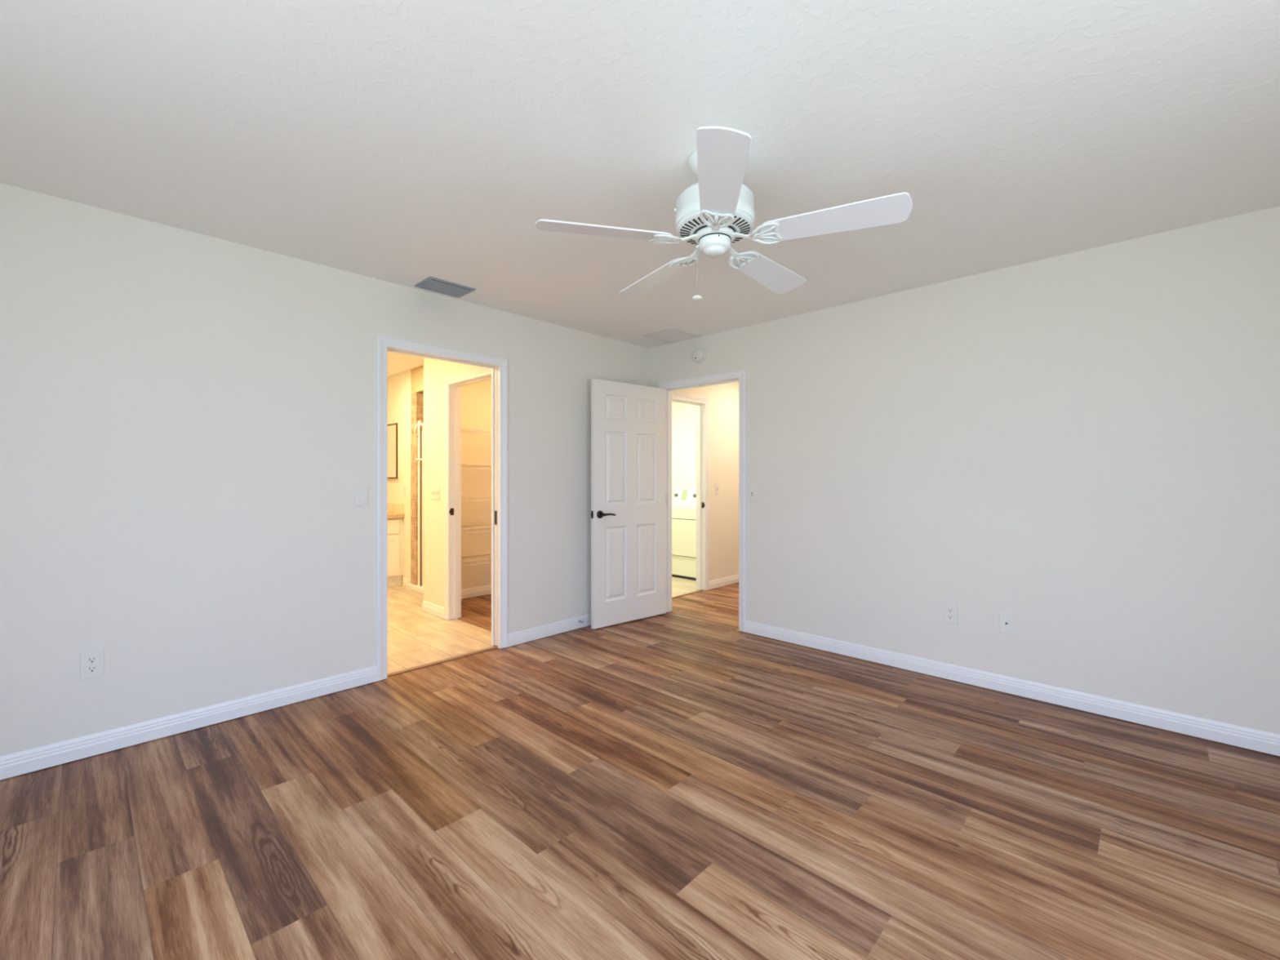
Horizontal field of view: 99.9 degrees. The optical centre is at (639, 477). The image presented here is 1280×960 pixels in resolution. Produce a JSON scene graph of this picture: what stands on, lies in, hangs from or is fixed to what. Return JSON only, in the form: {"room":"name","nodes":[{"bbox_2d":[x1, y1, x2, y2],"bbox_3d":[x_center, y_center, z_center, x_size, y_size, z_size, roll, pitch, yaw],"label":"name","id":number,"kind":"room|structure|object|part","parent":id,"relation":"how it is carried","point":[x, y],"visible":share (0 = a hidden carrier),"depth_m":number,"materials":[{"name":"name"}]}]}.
{"room":"empty bedroom","nodes":[
{"label":"empty bedroom","id":0,"kind":"room"},
{"bbox_2d":[0,182,648,756],"bbox_3d":[-1.599,0.041,3.298,0.110,2.470,4.750,0,0,44],"label":"wall","id":1,"kind":"structure","parent":0,"point":[188,419],"depth_m":2.65,"materials":[{"name":"paint"}]},
{"bbox_2d":[80,648,103,679],"bbox_3d":[-2.410,0.823,2.364,0.008,0.118,0.074,0,0,44],"label":"electrical outlet","id":2,"kind":"object","parent":1,"relation":"attached to","point":[91,663],"visible":1,"depth_m":2.36,"materials":[{"name":"white plastic"}]},
{"bbox_2d":[86,666,97,672],"bbox_3d":[-2.409,0.843,2.363,0.003,0.025,0.033,0,0,44],"label":"receptacle","id":3,"kind":"object","parent":2,"relation":"attached to","point":[89,668],"depth_m":2.36,"materials":[{"name":"white plastic"}]},
{"bbox_2d":[86,656,97,663],"bbox_3d":[-2.409,0.803,2.363,0.003,0.025,0.033,0,0,44],"label":"receptacle","id":4,"kind":"object","parent":2,"relation":"attached to","point":[90,660],"depth_m":2.36,"materials":[{"name":"white plastic"}]},
{"bbox_2d":[0,665,377,780],"bbox_3d":[-2.387,1.177,2.384,0.014,0.091,2.338,0,0,44],"label":"baseboard","id":5,"kind":"structure","parent":1,"relation":"attached to","point":[18,763],"depth_m":2.54,"materials":[{"name":"white paint"}]},
{"bbox_2d":[354,486,368,506],"bbox_3d":[-1.640,0.113,3.166,0.012,0.118,0.074,0,0,44],"label":"light switch","id":6,"kind":"object","parent":1,"relation":"attached to","point":[361,493],"visible":1,"depth_m":3.16,"materials":[{"name":"white plastic"}]},
{"bbox_3d":[-1.640,0.113,3.166,0.002,0.066,0.033,0,0,44],"label":"switch frame","id":7,"kind":"part","parent":6,"relation":"part of","materials":[{"name":"white plastic"}]},
{"bbox_2d":[376,334,507,680],"bbox_3d":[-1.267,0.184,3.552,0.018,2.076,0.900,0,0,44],"label":"trim","id":8,"kind":"structure","parent":1,"relation":"attached to","point":[383,343],"depth_m":3.27,"materials":[{"name":"white paint"}]},
{"bbox_2d":[387,646,497,676],"bbox_3d":[-1.302,1.222,3.586,0.040,0.006,0.780,0,0,44],"label":"trim","id":9,"kind":"structure","parent":1,"relation":"attached to","point":[492,647],"depth_m":3.56,"materials":[{"name":"brown wood"}]},
{"bbox_2d":[494,366,497,645],"bbox_3d":[-0.767,0.204,4.167,0.032,2.020,0.801,0,0,44],"label":"door","id":10,"kind":"structure","parent":1,"relation":"in","point":[495,367],"depth_m":3.87,"materials":[{"name":"white paint"}]},
{"bbox_3d":[-1.042,0.291,3.880,0.027,0.100,0.005,0,0,44],"label":"edge pull","id":11,"kind":"part","parent":10,"relation":"part of","materials":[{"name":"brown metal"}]},
{"bbox_2d":[507,613,591,646],"bbox_3d":[-0.439,1.177,4.420,0.014,0.091,1.496,0,0,44],"label":"baseboard","id":12,"kind":"structure","parent":1,"relation":"attached to","point":[517,637],"depth_m":4.13,"materials":[{"name":"white paint"}]},
{"bbox_2d":[387,369,410,585],"bbox_3d":[-2.876,0.041,6.340,1.040,2.470,0.100,0,0,44],"label":"wall","id":13,"kind":"structure","parent":0,"point":[398,384],"depth_m":6.09,"materials":[{"name":"beige paint"}]},
{"bbox_2d":[387,422,398,478],"bbox_3d":[-2.970,-0.304,6.342,0.546,0.634,0.026,0,0,44],"label":"medicine cabinet","id":14,"kind":"object","parent":13,"relation":"attached to","point":[393,428],"visible":0.51,"depth_m":6.23,"materials":[{"name":"beige paint"}]},
{"bbox_2d":[387,502,404,513],"bbox_3d":[-3.444,0.355,5.802,0.758,0.110,1.458,0,0,44],"label":"backsplash","id":15,"kind":"structure","parent":13,"relation":"attached to","point":[392,507],"depth_m":6.16,"materials":[{"name":"beige stone"}]},
{"bbox_2d":[403,484,406,494],"bbox_3d":[-2.644,0.138,6.043,0.074,0.118,0.008,0,0,44],"label":"electrical outlet","id":16,"kind":"object","parent":13,"relation":"attached to","point":[404,485],"visible":1,"depth_m":6.04,"materials":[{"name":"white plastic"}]},
{"bbox_2d":[403,577,409,586],"bbox_3d":[-2.612,1.177,6.008,0.140,0.091,0.014,0,0,44],"label":"baseboard","id":17,"kind":"structure","parent":13,"relation":"attached to","point":[406,581],"depth_m":6.01,"materials":[{"name":"white paint"}]},
{"bbox_2d":[410,391,423,585],"bbox_3d":[-1.871,0.173,6.008,0.870,2.205,1.010,0,0,44],"label":"wall","id":18,"kind":"structure","parent":0,"point":[416,398],"depth_m":5.88,"materials":[{"name":"beige tile"}]},
{"bbox_2d":[410,365,423,393],"bbox_3d":[-1.871,-1.062,6.008,0.870,0.265,1.010,0,0,44],"label":"wall shower header","id":19,"kind":"structure","parent":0,"point":[416,374],"depth_m":5.83,"materials":[{"name":"beige paint"}]},
{"bbox_2d":[423,357,491,607],"bbox_3d":[-1.071,0.041,5.073,1.580,2.470,1.455,0,0,44],"label":"wall","id":20,"kind":"structure","parent":0,"point":[476,397],"depth_m":4.94,"materials":[{"name":"beige paint"}]},
{"bbox_2d":[422,600,444,618],"bbox_3d":[-1.841,1.177,4.793,0.434,0.091,0.014,0,0,44],"label":"baseboard","id":21,"kind":"structure","parent":20,"relation":"attached to","point":[437,611],"depth_m":4.79,"materials":[{"name":"white paint"}]},
{"bbox_2d":[431,485,439,499],"bbox_3d":[-1.821,0.136,4.773,0.160,0.118,0.017,0,0,44],"label":"light switch","id":22,"kind":"object","parent":20,"relation":"attached to","point":[435,490],"visible":1,"depth_m":4.77,"materials":[{"name":"white plastic"}]},
{"bbox_2d":[448,508,453,515],"bbox_3d":[-1.619,0.296,4.620,0.003,0.060,0.040,0,0,44],"label":"strike plate","id":23,"kind":"object","parent":20,"relation":"attached to","point":[451,511],"visible":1,"depth_m":4.62,"materials":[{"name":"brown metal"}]},
{"bbox_2d":[444,367,491,620],"bbox_3d":[-1.331,0.205,4.392,0.773,2.036,0.110,0,0,44],"label":"trim","id":24,"kind":"structure","parent":20,"relation":"attached to","point":[455,389],"depth_m":4.64,"materials":[{"name":"white paint"}]},
{"bbox_2d":[461,585,491,599],"bbox_3d":[-1.577,1.177,5.633,0.014,0.091,1.344,0,0,44],"label":"baseboard","id":25,"kind":"structure","parent":20,"relation":"attached to","point":[482,590],"depth_m":5.51,"materials":[{"name":"white paint"}]},
{"bbox_2d":[461,553,491,566],"bbox_3d":[-1.476,0.821,5.526,0.306,0.048,1.204,0,0,44],"label":"wire shelf","id":26,"kind":"object","parent":20,"relation":"attached to","point":[483,557],"visible":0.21,"depth_m":5.29,"materials":[{"name":"white metal"}]},
{"bbox_2d":[461,427,491,435],"bbox_3d":[-1.476,-0.444,5.526,0.306,0.048,1.204,0,0,44],"label":"wire shelf","id":27,"kind":"object","parent":20,"relation":"attached to","point":[464,428],"visible":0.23,"depth_m":5.29,"materials":[{"name":"white metal"}]},
{"bbox_2d":[461,524,491,533],"bbox_3d":[-1.476,0.511,5.526,0.306,0.048,1.204,0,0,44],"label":"wire shelf","id":28,"kind":"object","parent":20,"relation":"attached to","point":[486,525],"visible":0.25,"depth_m":5.29,"materials":[{"name":"white metal"}]},
{"bbox_2d":[461,463,491,469],"bbox_3d":[-1.476,-0.104,5.526,0.306,0.048,1.204,0,0,44],"label":"wire shelf","id":29,"kind":"object","parent":20,"relation":"attached to","point":[462,464],"visible":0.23,"depth_m":5.26,"materials":[{"name":"white metal"}]},
{"bbox_2d":[461,494,491,502],"bbox_3d":[-1.476,0.206,5.526,0.306,0.048,1.204,0,0,44],"label":"wire shelf","id":30,"kind":"object","parent":20,"relation":"attached to","point":[477,496],"visible":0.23,"depth_m":5.25,"materials":[{"name":"white metal"}]},
{"bbox_2d":[387,576,699,673],"bbox_3d":[-1.575,1.256,5.870,3.570,0.060,5.600,0,0,44],"label":"floor","id":31,"kind":"structure","parent":0,"point":[416,637],"depth_m":4.23,"materials":[{"name":"beige tile"}]},
{"bbox_2d":[387,517,403,586],"bbox_3d":[-3.436,0.841,5.808,0.762,0.769,1.438,0,0,44],"label":"vanity cabinet","id":32,"kind":"object","parent":31,"relation":"on","point":[395,526],"visible":0.16,"depth_m":6.01,"materials":[{"name":"beige paint"}]},
{"bbox_3d":[-2.859,0.548,5.881,0.018,0.155,0.440,0,0,44],"label":"drawer","id":33,"kind":"part","parent":32,"relation":"part of","materials":[{"name":"beige paint"}]},
{"bbox_3d":[-2.857,0.866,5.879,0.024,0.450,0.440,0,0,44],"label":"cabinet door","id":34,"kind":"part","parent":32,"relation":"part of","materials":[{"name":"beige paint"}]},
{"bbox_2d":[387,502,404,518],"bbox_3d":[-3.437,0.378,5.795,0.778,0.155,1.458,0,0,44],"label":"countertop","id":35,"kind":"structure","parent":32,"relation":"on","point":[394,510],"depth_m":6.09,"materials":[{"name":"beige stone"}]},
{"bbox_2d":[406,583,423,594],"bbox_3d":[-2.213,1.201,5.665,0.890,0.050,0.120,0,0,44],"label":"shower curb","id":36,"kind":"object","parent":31,"relation":"on","point":[418,588],"visible":0.34,"depth_m":5.79,"materials":[{"name":"white paint"}]},
{"bbox_2d":[414,420,423,586],"bbox_3d":[-2.195,0.280,5.612,0.640,1.790,0.077,0,0,44],"label":"shower door","id":37,"kind":"structure","parent":36,"relation":"on","point":[420,425],"depth_m":5.81,"materials":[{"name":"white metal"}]},
{"bbox_3d":[-2.177,0.280,5.630,0.640,1.790,0.026,0,0,44],"label":"frame","id":38,"kind":"part","parent":37,"relation":"part of","materials":[{"name":"white metal"}]},
{"bbox_2d":[457,617,491,631],"bbox_3d":[-1.309,1.222,4.415,0.735,0.006,0.035,0,0,44],"label":"trim","id":39,"kind":"structure","parent":31,"relation":"on","point":[460,618],"depth_m":4.47,"materials":[{"name":"brown wood"}]},
{"bbox_2d":[671,488,696,580],"bbox_3d":[0.696,0.688,6.819,0.800,1.074,0.730,0,0,44],"label":"dryer","id":40,"kind":"object","parent":31,"relation":"on","point":[684,500],"visible":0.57,"depth_m":6.51,"materials":[{"name":"white metal"}]},
{"bbox_3d":[0.467,0.729,6.541,0.604,0.439,0.013,0,0,44],"label":"dryer door","id":41,"kind":"part","parent":40,"relation":"part of","materials":[{"name":"white metal"}]},
{"bbox_3d":[0.580,0.231,7.018,0.080,0.144,0.006,0,-21,44],"label":"cycle panel","id":42,"kind":"part","parent":40,"relation":"part of","materials":[{"name":"white plastic"}]},
{"bbox_2d":[0,582,1279,959],"bbox_3d":[0.541,1.226,3.466,6.150,0.001,8.150,0,0,44],"label":"floor","id":43,"kind":"structure","parent":0,"point":[682,783],"depth_m":1.88,"materials":[{"name":"brown wood"}]},
{"bbox_2d":[671,589,704,598],"bbox_3d":[0.403,1.222,5.535,0.040,0.006,0.810,0,0,44],"label":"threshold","id":44,"kind":"structure","parent":43,"relation":"on","point":[700,590],"depth_m":5.62,"materials":[{"name":"brown wood"}]},
{"bbox_2d":[0,0,1279,377],"bbox_3d":[-0.145,-1.254,4.087,8.300,0.120,8.400,0,0,44],"label":"ceiling","id":45,"kind":"structure","parent":0,"point":[406,143],"depth_m":1.84,"materials":[{"name":"white paint"}]},
{"bbox_2d":[414,276,475,297],"bbox_3d":[-1.221,-1.186,3.373,0.216,0.015,0.296,0,0,44],"label":"ceiling vent","id":46,"kind":"object","parent":45,"relation":"in","point":[433,284],"visible":1,"depth_m":3.35,"materials":[{"name":"grey metal"}]},
{"bbox_2d":[641,326,701,342],"bbox_3d":[0.263,-1.190,4.507,0.330,0.006,0.380,0,0,44],"label":"ceiling panel","id":47,"kind":"object","parent":45,"relation":"attached to","point":[670,335],"visible":1,"depth_m":4.50,"materials":[{"name":"paint"}]},
{"bbox_2d":[534,126,912,300],"bbox_3d":[0.308,-0.929,2.053,1.271,0.529,1.232,0,0,44],"label":"ceiling fan","id":48,"kind":"object","parent":45,"relation":"hanging from","point":[716,211],"visible":1,"depth_m":1.89,"materials":[{"name":"white metal"}]},
{"bbox_3d":[-0.127,-0.883,1.927,0.490,0.035,0.141,0,0,-12],"label":"fan blade","id":49,"kind":"part","parent":48,"relation":"part of","materials":[{"name":"white laminate"}]},
{"bbox_3d":[0.070,-0.883,2.376,0.141,0.035,0.490,0,0,-30],"label":"fan blade","id":50,"kind":"part","parent":48,"relation":"part of","materials":[{"name":"white laminate"}]},
{"bbox_3d":[0.214,-0.771,2.016,0.008,0.185,0.008,0,0,44],"label":"pull chain","id":51,"kind":"part","parent":48,"relation":"part of","materials":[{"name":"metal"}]},
{"bbox_3d":[0.214,-0.674,2.016,0.038,0.018,0.038,0,0,44],"label":"chain pull","id":52,"kind":"part","parent":48,"relation":"part of","materials":[{"name":"white plastic"}]},
{"bbox_3d":[0.238,-0.883,1.601,0.141,0.035,0.490,0,0,6],"label":"fan blade","id":53,"kind":"part","parent":48,"relation":"part of","materials":[{"name":"white laminate"}]},
{"bbox_3d":[0.558,-0.883,2.327,0.141,0.035,0.490,0,0,42],"label":"fan blade","id":54,"kind":"part","parent":48,"relation":"part of","materials":[{"name":"white laminate"}]},
{"bbox_3d":[0.662,-0.883,1.848,0.490,0.035,0.141,0,0,24],"label":"fan blade","id":55,"kind":"part","parent":48,"relation":"part of","materials":[{"name":"white laminate"}]},
{"bbox_2d":[671,402,696,502],"bbox_3d":[0.720,0.041,7.480,2.060,2.470,0.100,0,0,44],"label":"wall","id":56,"kind":"structure","parent":0,"point":[683,415],"depth_m":7.52,"materials":[{"name":"white paint"}]},
{"bbox_2d":[671,381,738,581],"bbox_3d":[1.128,0.041,6.337,0.110,2.470,3.190,0,0,44],"label":"wall","id":57,"kind":"structure","parent":0,"point":[723,398],"depth_m":6.05,"materials":[{"name":"beige paint"}]},
{"bbox_2d":[671,392,709,590],"bbox_3d":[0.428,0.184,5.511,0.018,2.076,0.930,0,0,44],"label":"trim","id":58,"kind":"structure","parent":57,"relation":"attached to","point":[675,396],"depth_m":5.82,"materials":[{"name":"white paint"}]},
{"bbox_2d":[715,483,719,493],"bbox_3d":[0.863,0.126,5.967,0.017,0.118,0.072,0,0,44],"label":"light switch","id":59,"kind":"object","parent":57,"relation":"attached to","point":[717,485],"visible":1,"depth_m":5.96,"materials":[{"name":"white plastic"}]},
{"bbox_2d":[709,573,738,589],"bbox_3d":[1.477,1.177,6.612,0.014,0.091,2.110,0,0,44],"label":"baseboard","id":60,"kind":"structure","parent":57,"relation":"attached to","point":[717,583],"depth_m":6.04,"materials":[{"name":"white paint"}]},
{"bbox_2d":[648,205,1279,734],"bbox_3d":[0.901,0.041,4.270,6.760,2.470,0.110,0,0,44],"label":"wall","id":61,"kind":"structure","parent":0,"point":[1082,446],"depth_m":2.92,"materials":[{"name":"paint"}]},
{"bbox_2d":[591,378,666,629],"bbox_3d":[-0.075,0.211,4.562,0.813,2.005,0.150,0,0,-40],"label":"door","id":62,"kind":"structure","parent":61,"relation":"in","point":[628,495],"depth_m":4.53,"materials":[{"name":"white paint"}]},
{"bbox_3d":[-0.319,0.299,4.332,0.064,0.064,0.015,0,0,-40],"label":"handle","id":63,"kind":"part","parent":62,"relation":"part of","materials":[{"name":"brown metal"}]},
{"bbox_3d":[-0.257,0.299,4.344,0.136,0.027,0.053,0,0,-40],"label":"lever","id":64,"kind":"part","parent":62,"relation":"part of","materials":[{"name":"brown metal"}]},
{"bbox_2d":[692,347,706,363],"bbox_3d":[0.492,-1.036,4.555,0.132,0.132,0.043,0,0,44],"label":"smoke detector","id":65,"kind":"object","parent":61,"relation":"attached to","point":[699,354],"visible":1,"depth_m":4.53,"materials":[{"name":"white plastic"}]},
{"bbox_2d":[657,368,746,631],"bbox_3d":[0.499,0.184,4.565,0.920,2.076,0.018,0,0,44],"label":"trim","id":66,"kind":"structure","parent":61,"relation":"attached to","point":[740,374],"depth_m":4.27,"materials":[{"name":"white paint"}]},
{"bbox_2d":[666,377,738,612],"bbox_3d":[0.543,0.205,4.612,0.838,2.036,0.110,0,0,44],"label":"trim","id":67,"kind":"structure","parent":61,"relation":"attached to","point":[668,391],"depth_m":4.88,"materials":[{"name":"white paint"}]},
{"bbox_2d":[748,486,761,502],"bbox_3d":[0.891,0.131,4.191,0.116,0.118,0.017,0,0,44],"label":"light switch","id":68,"kind":"object","parent":61,"relation":"attached to","point":[754,492],"visible":1,"depth_m":4.19,"materials":[{"name":"white plastic"}]},
{"bbox_2d":[943,603,957,624],"bbox_3d":[1.879,0.825,3.252,0.074,0.118,0.008,0,0,44],"label":"electrical outlet","id":69,"kind":"object","parent":61,"relation":"attached to","point":[950,611],"visible":1,"depth_m":3.25,"materials":[{"name":"white plastic"}]},
{"bbox_2d":[946,614,953,619],"bbox_3d":[1.877,0.845,3.251,0.033,0.025,0.003,0,0,44],"label":"receptacle","id":70,"kind":"object","parent":69,"relation":"attached to","point":[948,616],"depth_m":3.25,"materials":[{"name":"white plastic"}]},
{"bbox_2d":[947,608,953,613],"bbox_3d":[1.877,0.805,3.251,0.033,0.025,0.003,0,0,44],"label":"receptacle","id":71,"kind":"object","parent":69,"relation":"attached to","point":[949,610],"depth_m":3.25,"materials":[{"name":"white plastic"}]},
{"bbox_2d":[999,612,1013,634],"bbox_3d":[2.084,0.829,3.056,0.072,0.116,0.008,0,0,44],"label":"cable jack plate","id":72,"kind":"object","parent":61,"relation":"attached to","point":[1006,620],"visible":1,"depth_m":3.05,"materials":[{"name":"white plastic"}]},
{"bbox_2d":[745,620,1279,755],"bbox_3d":[2.027,1.177,3.106,3.304,0.091,0.014,0,0,44],"label":"baseboard","id":73,"kind":"structure","parent":61,"relation":"attached to","point":[1259,740],"depth_m":2.91,"materials":[{"name":"white paint"}]}
]}

